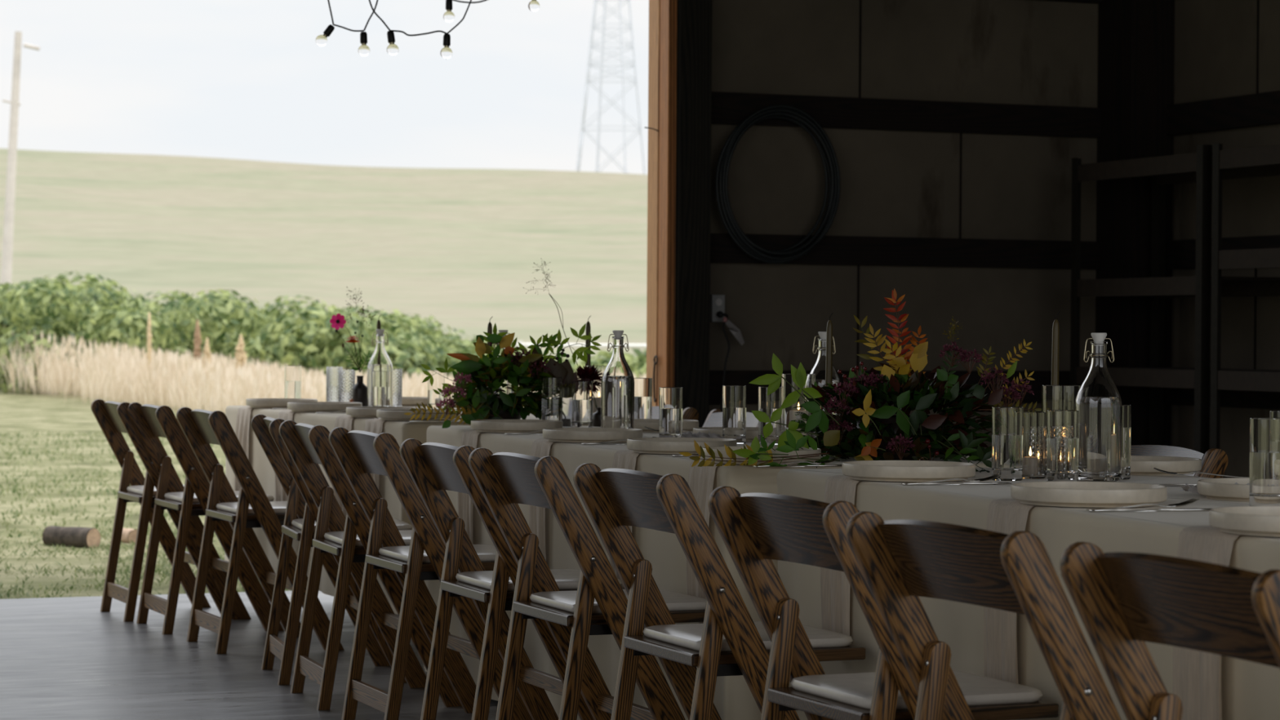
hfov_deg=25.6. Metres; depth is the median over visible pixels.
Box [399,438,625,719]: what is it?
folding chair
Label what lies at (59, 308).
thicket
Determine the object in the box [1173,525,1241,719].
napkin
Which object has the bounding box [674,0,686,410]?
trim
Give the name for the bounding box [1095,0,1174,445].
wooden post
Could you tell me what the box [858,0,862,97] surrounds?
trim
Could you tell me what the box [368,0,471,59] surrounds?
string light
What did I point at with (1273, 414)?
water glass
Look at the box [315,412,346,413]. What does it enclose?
knife
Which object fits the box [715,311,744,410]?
extension cord
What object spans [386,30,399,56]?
bulb
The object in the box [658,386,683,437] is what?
water glass
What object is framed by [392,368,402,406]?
water glass
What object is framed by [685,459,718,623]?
napkin
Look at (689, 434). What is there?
napkin
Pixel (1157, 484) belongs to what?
knife
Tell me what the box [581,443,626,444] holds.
knife
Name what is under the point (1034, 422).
glass
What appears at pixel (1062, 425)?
water glass
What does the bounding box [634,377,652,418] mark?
water glass
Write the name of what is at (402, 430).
tablecloth
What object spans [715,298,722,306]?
socket
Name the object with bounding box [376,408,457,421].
dinner plate
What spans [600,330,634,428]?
bottle
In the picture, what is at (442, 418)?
fork
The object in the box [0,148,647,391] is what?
hill
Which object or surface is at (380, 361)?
bottle
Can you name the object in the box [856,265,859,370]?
trim
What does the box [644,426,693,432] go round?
fork
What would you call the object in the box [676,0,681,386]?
trim
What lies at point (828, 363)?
taper candle
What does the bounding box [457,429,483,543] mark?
napkin
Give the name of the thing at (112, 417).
folding chair
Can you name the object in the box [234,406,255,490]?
napkin
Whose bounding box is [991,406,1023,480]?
water glass
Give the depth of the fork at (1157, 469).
5.79 m
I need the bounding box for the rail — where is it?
[514,340,646,347]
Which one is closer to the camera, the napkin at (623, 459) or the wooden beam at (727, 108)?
the napkin at (623, 459)
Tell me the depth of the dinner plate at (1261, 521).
4.10 m
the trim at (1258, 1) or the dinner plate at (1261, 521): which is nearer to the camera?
the dinner plate at (1261, 521)
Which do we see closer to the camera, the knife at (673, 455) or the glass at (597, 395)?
the knife at (673, 455)
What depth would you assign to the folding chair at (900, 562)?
3.96 m
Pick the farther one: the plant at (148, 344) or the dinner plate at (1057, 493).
the plant at (148, 344)
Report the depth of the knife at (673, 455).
6.60 m
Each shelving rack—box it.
[1070,144,1279,453]
[1209,142,1279,448]
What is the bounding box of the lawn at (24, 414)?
[0,391,290,599]
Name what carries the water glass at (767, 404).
on the tablecloth at (733, 700)
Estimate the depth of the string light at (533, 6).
9.89 m
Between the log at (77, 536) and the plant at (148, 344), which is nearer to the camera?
the log at (77, 536)
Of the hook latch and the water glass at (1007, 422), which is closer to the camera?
the water glass at (1007, 422)
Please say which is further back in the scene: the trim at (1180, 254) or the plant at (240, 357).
the plant at (240, 357)
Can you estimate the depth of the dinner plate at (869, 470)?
5.53 m
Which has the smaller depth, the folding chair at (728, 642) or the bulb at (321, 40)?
the folding chair at (728, 642)
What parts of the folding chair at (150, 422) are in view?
panel, leg, leg, seat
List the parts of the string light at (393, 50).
cord, cord, cord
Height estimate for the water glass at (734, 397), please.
0.152 m
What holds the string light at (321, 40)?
hanging from the ceiling
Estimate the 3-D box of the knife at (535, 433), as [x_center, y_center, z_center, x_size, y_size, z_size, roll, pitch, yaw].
[-0.273,0.209,7.980,0.228,0.004,0.015,0,1,-18]
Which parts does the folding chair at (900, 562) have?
leg, leg, panel, leg, leg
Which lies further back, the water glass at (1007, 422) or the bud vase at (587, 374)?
the bud vase at (587, 374)
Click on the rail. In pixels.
(525, 344)
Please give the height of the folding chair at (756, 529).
0.793 m
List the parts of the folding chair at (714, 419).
leg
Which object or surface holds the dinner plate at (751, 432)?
on the tablecloth at (733, 700)
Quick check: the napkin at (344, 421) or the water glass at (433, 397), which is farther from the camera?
the water glass at (433, 397)
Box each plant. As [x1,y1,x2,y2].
[146,311,151,404]
[193,319,201,384]
[202,337,211,379]
[235,333,247,370]
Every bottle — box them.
[366,328,392,406]
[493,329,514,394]
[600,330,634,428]
[809,331,841,437]
[1074,333,1122,481]
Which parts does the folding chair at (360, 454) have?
leg, panel, leg, seat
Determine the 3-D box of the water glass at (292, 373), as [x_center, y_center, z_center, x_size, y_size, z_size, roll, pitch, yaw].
[-1.325,0.099,10.748,0.063,0.155,0.063,0,1,-22]
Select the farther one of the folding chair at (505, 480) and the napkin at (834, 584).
the folding chair at (505, 480)
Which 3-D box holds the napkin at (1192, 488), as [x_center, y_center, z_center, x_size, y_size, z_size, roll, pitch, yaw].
[1.073,0.232,5.098,0.182,0.023,0.112,0,1,-2]
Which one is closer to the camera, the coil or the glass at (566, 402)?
the glass at (566, 402)
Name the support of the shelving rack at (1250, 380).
on the floor
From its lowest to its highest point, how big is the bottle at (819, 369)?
0.296 m
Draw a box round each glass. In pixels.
[284,365,301,398]
[325,366,342,401]
[337,369,355,401]
[372,371,390,406]
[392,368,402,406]
[427,370,444,408]
[541,377,562,421]
[562,386,572,427]
[571,381,592,427]
[586,365,606,413]
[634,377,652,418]
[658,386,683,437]
[722,385,746,443]
[758,386,782,444]
[781,373,815,438]
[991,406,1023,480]
[1022,411,1045,478]
[1041,385,1080,426]
[1045,426,1046,475]
[1046,409,1079,481]
[1120,404,1131,479]
[1248,417,1279,506]
[1269,410,1279,417]
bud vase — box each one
[329,286,376,406]
[523,258,603,426]
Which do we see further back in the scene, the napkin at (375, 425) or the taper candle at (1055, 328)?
the napkin at (375, 425)
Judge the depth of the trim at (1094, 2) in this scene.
12.65 m
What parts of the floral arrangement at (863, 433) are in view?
flower stem, astrantia flower, flower stem, flower stem, astrantia flower, flower stem, flower stem, flower stem, berry stem, flower stem, flower stem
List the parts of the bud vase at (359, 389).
marigold flower, flower stem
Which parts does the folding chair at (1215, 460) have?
panel, leg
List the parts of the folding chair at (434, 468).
leg, panel, leg, leg, seat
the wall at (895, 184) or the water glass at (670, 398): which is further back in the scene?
the wall at (895, 184)
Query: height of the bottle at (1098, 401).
0.296 m
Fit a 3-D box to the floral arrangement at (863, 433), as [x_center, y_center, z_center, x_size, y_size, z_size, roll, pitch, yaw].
[0.568,0.037,6.307,0.657,0.403,0.901,1,1,25]
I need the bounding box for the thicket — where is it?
[0,270,646,395]
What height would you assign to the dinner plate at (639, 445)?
0.031 m
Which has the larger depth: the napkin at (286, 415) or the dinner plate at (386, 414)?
the napkin at (286, 415)
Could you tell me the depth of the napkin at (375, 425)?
9.18 m
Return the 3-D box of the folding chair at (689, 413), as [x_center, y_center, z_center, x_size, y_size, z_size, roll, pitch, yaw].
[-0.093,0.561,10.065,0.460,0.793,0.465,0,1,-22]
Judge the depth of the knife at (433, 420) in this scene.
9.01 m
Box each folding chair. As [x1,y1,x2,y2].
[90,399,232,622]
[126,402,284,634]
[176,407,344,653]
[250,413,412,684]
[279,420,462,710]
[328,426,532,719]
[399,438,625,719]
[468,448,706,719]
[573,462,865,719]
[652,406,698,420]
[702,408,758,427]
[707,485,1058,719]
[846,511,1121,719]
[1059,542,1279,719]
[1130,444,1228,478]
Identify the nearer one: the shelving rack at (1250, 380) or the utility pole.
the shelving rack at (1250, 380)
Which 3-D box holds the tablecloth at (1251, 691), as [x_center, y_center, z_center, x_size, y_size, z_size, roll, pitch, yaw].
[1.038,0.625,4.921,0.824,0.750,2.638,0,1,-17]
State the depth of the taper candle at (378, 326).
10.60 m
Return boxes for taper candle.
[376,315,381,333]
[487,316,492,395]
[585,315,591,365]
[824,312,833,414]
[1050,311,1060,385]
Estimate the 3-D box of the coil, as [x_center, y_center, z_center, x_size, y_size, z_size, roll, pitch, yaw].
[0.591,-0.751,12.031,0.582,0.681,0.059,0,1,-22]
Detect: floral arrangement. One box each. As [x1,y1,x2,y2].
[404,323,601,428]
[678,288,1041,472]
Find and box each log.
[42,525,101,547]
[120,528,137,543]
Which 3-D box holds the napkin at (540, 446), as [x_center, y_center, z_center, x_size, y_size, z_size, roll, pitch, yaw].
[-0.193,0.395,7.528,0.188,0.364,0.170,0,1,-19]
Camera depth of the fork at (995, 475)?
5.48 m
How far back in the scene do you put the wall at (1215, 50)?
12.11 m
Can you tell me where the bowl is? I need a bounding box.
[470,398,521,419]
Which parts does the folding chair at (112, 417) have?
panel, leg, seat, leg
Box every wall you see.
[709,0,1097,448]
[1170,0,1279,478]
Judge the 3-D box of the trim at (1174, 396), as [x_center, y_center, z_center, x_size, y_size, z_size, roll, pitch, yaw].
[4.495,0.191,7.238,0.040,0.143,11.450,0,1,-22]
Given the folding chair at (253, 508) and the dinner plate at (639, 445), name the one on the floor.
the folding chair at (253, 508)
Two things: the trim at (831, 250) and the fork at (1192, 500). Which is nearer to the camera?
the fork at (1192, 500)
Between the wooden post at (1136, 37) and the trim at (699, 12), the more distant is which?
the wooden post at (1136, 37)
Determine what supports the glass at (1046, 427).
on the tablecloth at (1251, 691)
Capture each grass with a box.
[0,324,646,414]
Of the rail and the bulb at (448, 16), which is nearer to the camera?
the bulb at (448, 16)
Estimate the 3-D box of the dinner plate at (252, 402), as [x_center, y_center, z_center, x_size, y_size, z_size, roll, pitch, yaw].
[-1.339,0.162,10.526,0.266,0.031,0.266,0,1,-41]
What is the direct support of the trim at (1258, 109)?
attached to the wall at (1215, 50)
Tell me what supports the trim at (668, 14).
attached to the wall at (895, 184)
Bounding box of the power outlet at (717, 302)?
[710,294,724,321]
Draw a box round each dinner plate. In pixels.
[245,398,317,408]
[287,401,362,412]
[346,406,424,417]
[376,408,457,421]
[401,396,427,406]
[471,419,562,432]
[542,427,642,442]
[626,437,737,453]
[634,418,698,432]
[693,426,758,441]
[702,445,821,464]
[841,460,975,481]
[1010,480,1167,507]
[1130,455,1201,475]
[1196,477,1248,502]
[1208,505,1279,537]
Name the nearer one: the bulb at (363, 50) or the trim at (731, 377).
the bulb at (363, 50)
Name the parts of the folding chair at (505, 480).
leg, panel, leg, leg, seat, leg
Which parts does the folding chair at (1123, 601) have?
leg, leg, panel, leg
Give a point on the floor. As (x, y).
(61, 658)
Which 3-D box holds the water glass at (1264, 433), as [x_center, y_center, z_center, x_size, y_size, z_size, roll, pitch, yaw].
[1.069,0.175,4.783,0.066,0.152,0.066,0,1,-22]
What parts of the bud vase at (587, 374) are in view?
grass stem, dahlia flower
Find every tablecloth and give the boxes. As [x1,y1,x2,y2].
[224,405,539,614]
[423,425,991,719]
[777,467,1279,719]
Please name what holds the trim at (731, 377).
attached to the wall at (895, 184)
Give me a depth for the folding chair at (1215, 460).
6.62 m
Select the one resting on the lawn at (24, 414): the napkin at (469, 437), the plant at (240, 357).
the plant at (240, 357)
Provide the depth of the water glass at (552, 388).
8.36 m
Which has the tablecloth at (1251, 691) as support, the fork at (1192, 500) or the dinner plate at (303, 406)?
the fork at (1192, 500)
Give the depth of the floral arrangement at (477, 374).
8.42 m
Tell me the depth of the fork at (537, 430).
8.00 m
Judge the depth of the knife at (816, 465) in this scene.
6.14 m
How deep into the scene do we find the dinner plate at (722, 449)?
6.21 m
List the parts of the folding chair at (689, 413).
panel, leg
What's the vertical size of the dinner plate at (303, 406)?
0.031 m
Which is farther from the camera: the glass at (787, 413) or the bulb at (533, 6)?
the bulb at (533, 6)
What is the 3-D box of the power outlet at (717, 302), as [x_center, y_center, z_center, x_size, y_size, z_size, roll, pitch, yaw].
[0.331,-0.221,12.023,0.060,0.116,0.029,0,1,-22]
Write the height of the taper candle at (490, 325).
0.339 m
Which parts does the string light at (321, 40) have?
cord, cord, cord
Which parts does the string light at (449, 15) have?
cord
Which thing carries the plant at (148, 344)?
on the lawn at (24, 414)
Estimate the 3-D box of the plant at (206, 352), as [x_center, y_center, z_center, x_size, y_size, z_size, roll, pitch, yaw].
[-6.152,0.183,39.997,0.124,1.007,0.113,1,1,24]
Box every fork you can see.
[408,417,461,422]
[510,430,542,433]
[589,436,656,443]
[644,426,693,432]
[752,457,839,466]
[901,474,1000,484]
[1085,498,1199,511]
[1153,467,1249,477]
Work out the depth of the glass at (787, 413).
7.25 m
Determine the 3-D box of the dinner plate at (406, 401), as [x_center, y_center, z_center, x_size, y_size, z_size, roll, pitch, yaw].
[-0.893,0.162,10.991,0.266,0.031,0.266,0,1,-22]
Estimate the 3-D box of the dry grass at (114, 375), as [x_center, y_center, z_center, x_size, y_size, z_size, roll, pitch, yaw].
[-2.814,0.068,45.056,13.679,1.186,18.944,0,1,-22]
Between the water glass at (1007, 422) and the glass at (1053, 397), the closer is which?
the water glass at (1007, 422)
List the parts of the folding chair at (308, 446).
panel, leg, leg, seat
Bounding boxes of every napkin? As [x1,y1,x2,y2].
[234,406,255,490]
[274,409,296,501]
[332,415,356,517]
[364,417,385,489]
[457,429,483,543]
[528,438,555,560]
[608,449,641,586]
[682,431,722,438]
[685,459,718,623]
[820,475,863,635]
[983,498,1036,684]
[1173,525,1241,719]
[1177,482,1248,494]
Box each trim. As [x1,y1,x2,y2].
[646,0,660,406]
[657,0,676,406]
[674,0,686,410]
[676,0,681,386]
[684,0,712,427]
[709,370,1081,404]
[710,233,1100,269]
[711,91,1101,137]
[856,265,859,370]
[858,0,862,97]
[959,133,962,238]
[1036,0,1102,4]
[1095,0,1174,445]
[1164,235,1279,269]
[1164,386,1279,409]
[1166,90,1279,135]
[1253,268,1257,369]
[1256,0,1259,93]
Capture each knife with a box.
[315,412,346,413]
[409,420,464,422]
[504,432,542,434]
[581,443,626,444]
[671,454,701,456]
[753,464,841,467]
[902,482,1011,484]
[1088,508,1211,511]
[1156,484,1196,485]
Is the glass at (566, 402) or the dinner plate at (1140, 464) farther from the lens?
the glass at (566, 402)
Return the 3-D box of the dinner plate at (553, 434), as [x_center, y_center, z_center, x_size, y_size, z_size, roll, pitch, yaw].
[-0.126,0.199,7.475,0.266,0.031,0.266,1,1,16]
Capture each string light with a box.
[315,0,377,56]
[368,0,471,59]
[443,0,487,22]
[528,0,539,12]
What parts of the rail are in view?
rail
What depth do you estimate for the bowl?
8.42 m
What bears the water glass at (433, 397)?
on the tablecloth at (402, 430)
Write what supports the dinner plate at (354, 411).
on the napkin at (344, 421)
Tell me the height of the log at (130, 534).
0.084 m
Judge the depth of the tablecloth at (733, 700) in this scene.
6.99 m
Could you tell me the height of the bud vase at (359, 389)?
0.453 m
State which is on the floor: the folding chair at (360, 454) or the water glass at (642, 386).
the folding chair at (360, 454)
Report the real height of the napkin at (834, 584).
0.364 m
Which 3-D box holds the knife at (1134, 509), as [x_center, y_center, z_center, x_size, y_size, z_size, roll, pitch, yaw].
[0.852,0.249,4.666,0.228,0.004,0.015,0,1,-14]
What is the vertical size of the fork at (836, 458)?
0.018 m
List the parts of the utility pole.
lamp arm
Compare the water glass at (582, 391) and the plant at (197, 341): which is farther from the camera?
the plant at (197, 341)
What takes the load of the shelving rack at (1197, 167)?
on the floor
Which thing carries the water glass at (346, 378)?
on the tablecloth at (402, 430)
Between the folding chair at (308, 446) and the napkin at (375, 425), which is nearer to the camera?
the folding chair at (308, 446)
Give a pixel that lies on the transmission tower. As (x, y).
(588, 80)
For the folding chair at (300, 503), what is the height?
0.793 m
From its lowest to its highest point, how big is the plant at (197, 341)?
1.264 m
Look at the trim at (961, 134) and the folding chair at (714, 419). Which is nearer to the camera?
the folding chair at (714, 419)
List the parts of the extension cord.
cord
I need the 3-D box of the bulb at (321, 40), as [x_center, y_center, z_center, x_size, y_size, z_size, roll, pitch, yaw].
[-1.075,-1.106,9.602,0.063,0.077,0.044,0,1,-22]
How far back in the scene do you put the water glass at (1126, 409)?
5.69 m
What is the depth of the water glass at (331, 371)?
10.74 m
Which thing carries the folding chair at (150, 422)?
on the floor
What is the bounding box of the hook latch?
[653,355,657,402]
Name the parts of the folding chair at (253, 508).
leg, panel, leg, leg, seat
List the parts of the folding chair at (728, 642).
leg, panel, leg, leg, leg, seat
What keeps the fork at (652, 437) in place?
on the tablecloth at (733, 700)
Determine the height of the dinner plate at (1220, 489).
0.031 m
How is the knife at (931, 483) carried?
on the tablecloth at (1251, 691)
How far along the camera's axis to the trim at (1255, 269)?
11.95 m
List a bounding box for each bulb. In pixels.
[315,24,334,46]
[358,31,369,56]
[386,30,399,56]
[440,33,452,59]
[443,0,454,22]
[528,0,539,12]
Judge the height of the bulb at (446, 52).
0.085 m
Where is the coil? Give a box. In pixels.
[715,104,840,263]
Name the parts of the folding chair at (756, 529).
leg, leg, panel, leg, leg, seat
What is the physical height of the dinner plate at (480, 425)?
0.031 m
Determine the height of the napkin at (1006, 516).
0.364 m
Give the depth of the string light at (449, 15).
9.89 m
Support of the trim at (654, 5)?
attached to the wall at (895, 184)
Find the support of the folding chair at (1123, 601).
on the floor
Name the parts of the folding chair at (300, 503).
panel, leg, leg, seat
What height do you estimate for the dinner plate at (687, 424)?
0.031 m
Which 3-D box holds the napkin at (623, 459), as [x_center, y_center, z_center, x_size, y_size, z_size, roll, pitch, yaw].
[0.034,0.403,6.863,0.189,0.364,0.170,0,1,-19]
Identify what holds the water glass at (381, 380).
on the tablecloth at (402, 430)
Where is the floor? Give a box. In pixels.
[0,591,497,719]
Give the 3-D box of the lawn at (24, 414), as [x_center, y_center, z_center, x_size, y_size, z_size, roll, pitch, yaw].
[-3.379,1.011,8.355,120.000,0.039,98.000,0,1,-22]
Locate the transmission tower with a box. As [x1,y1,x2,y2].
[576,0,646,174]
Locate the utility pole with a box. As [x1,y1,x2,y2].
[0,31,39,292]
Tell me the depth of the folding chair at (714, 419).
9.64 m
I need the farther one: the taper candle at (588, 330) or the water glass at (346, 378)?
the water glass at (346, 378)

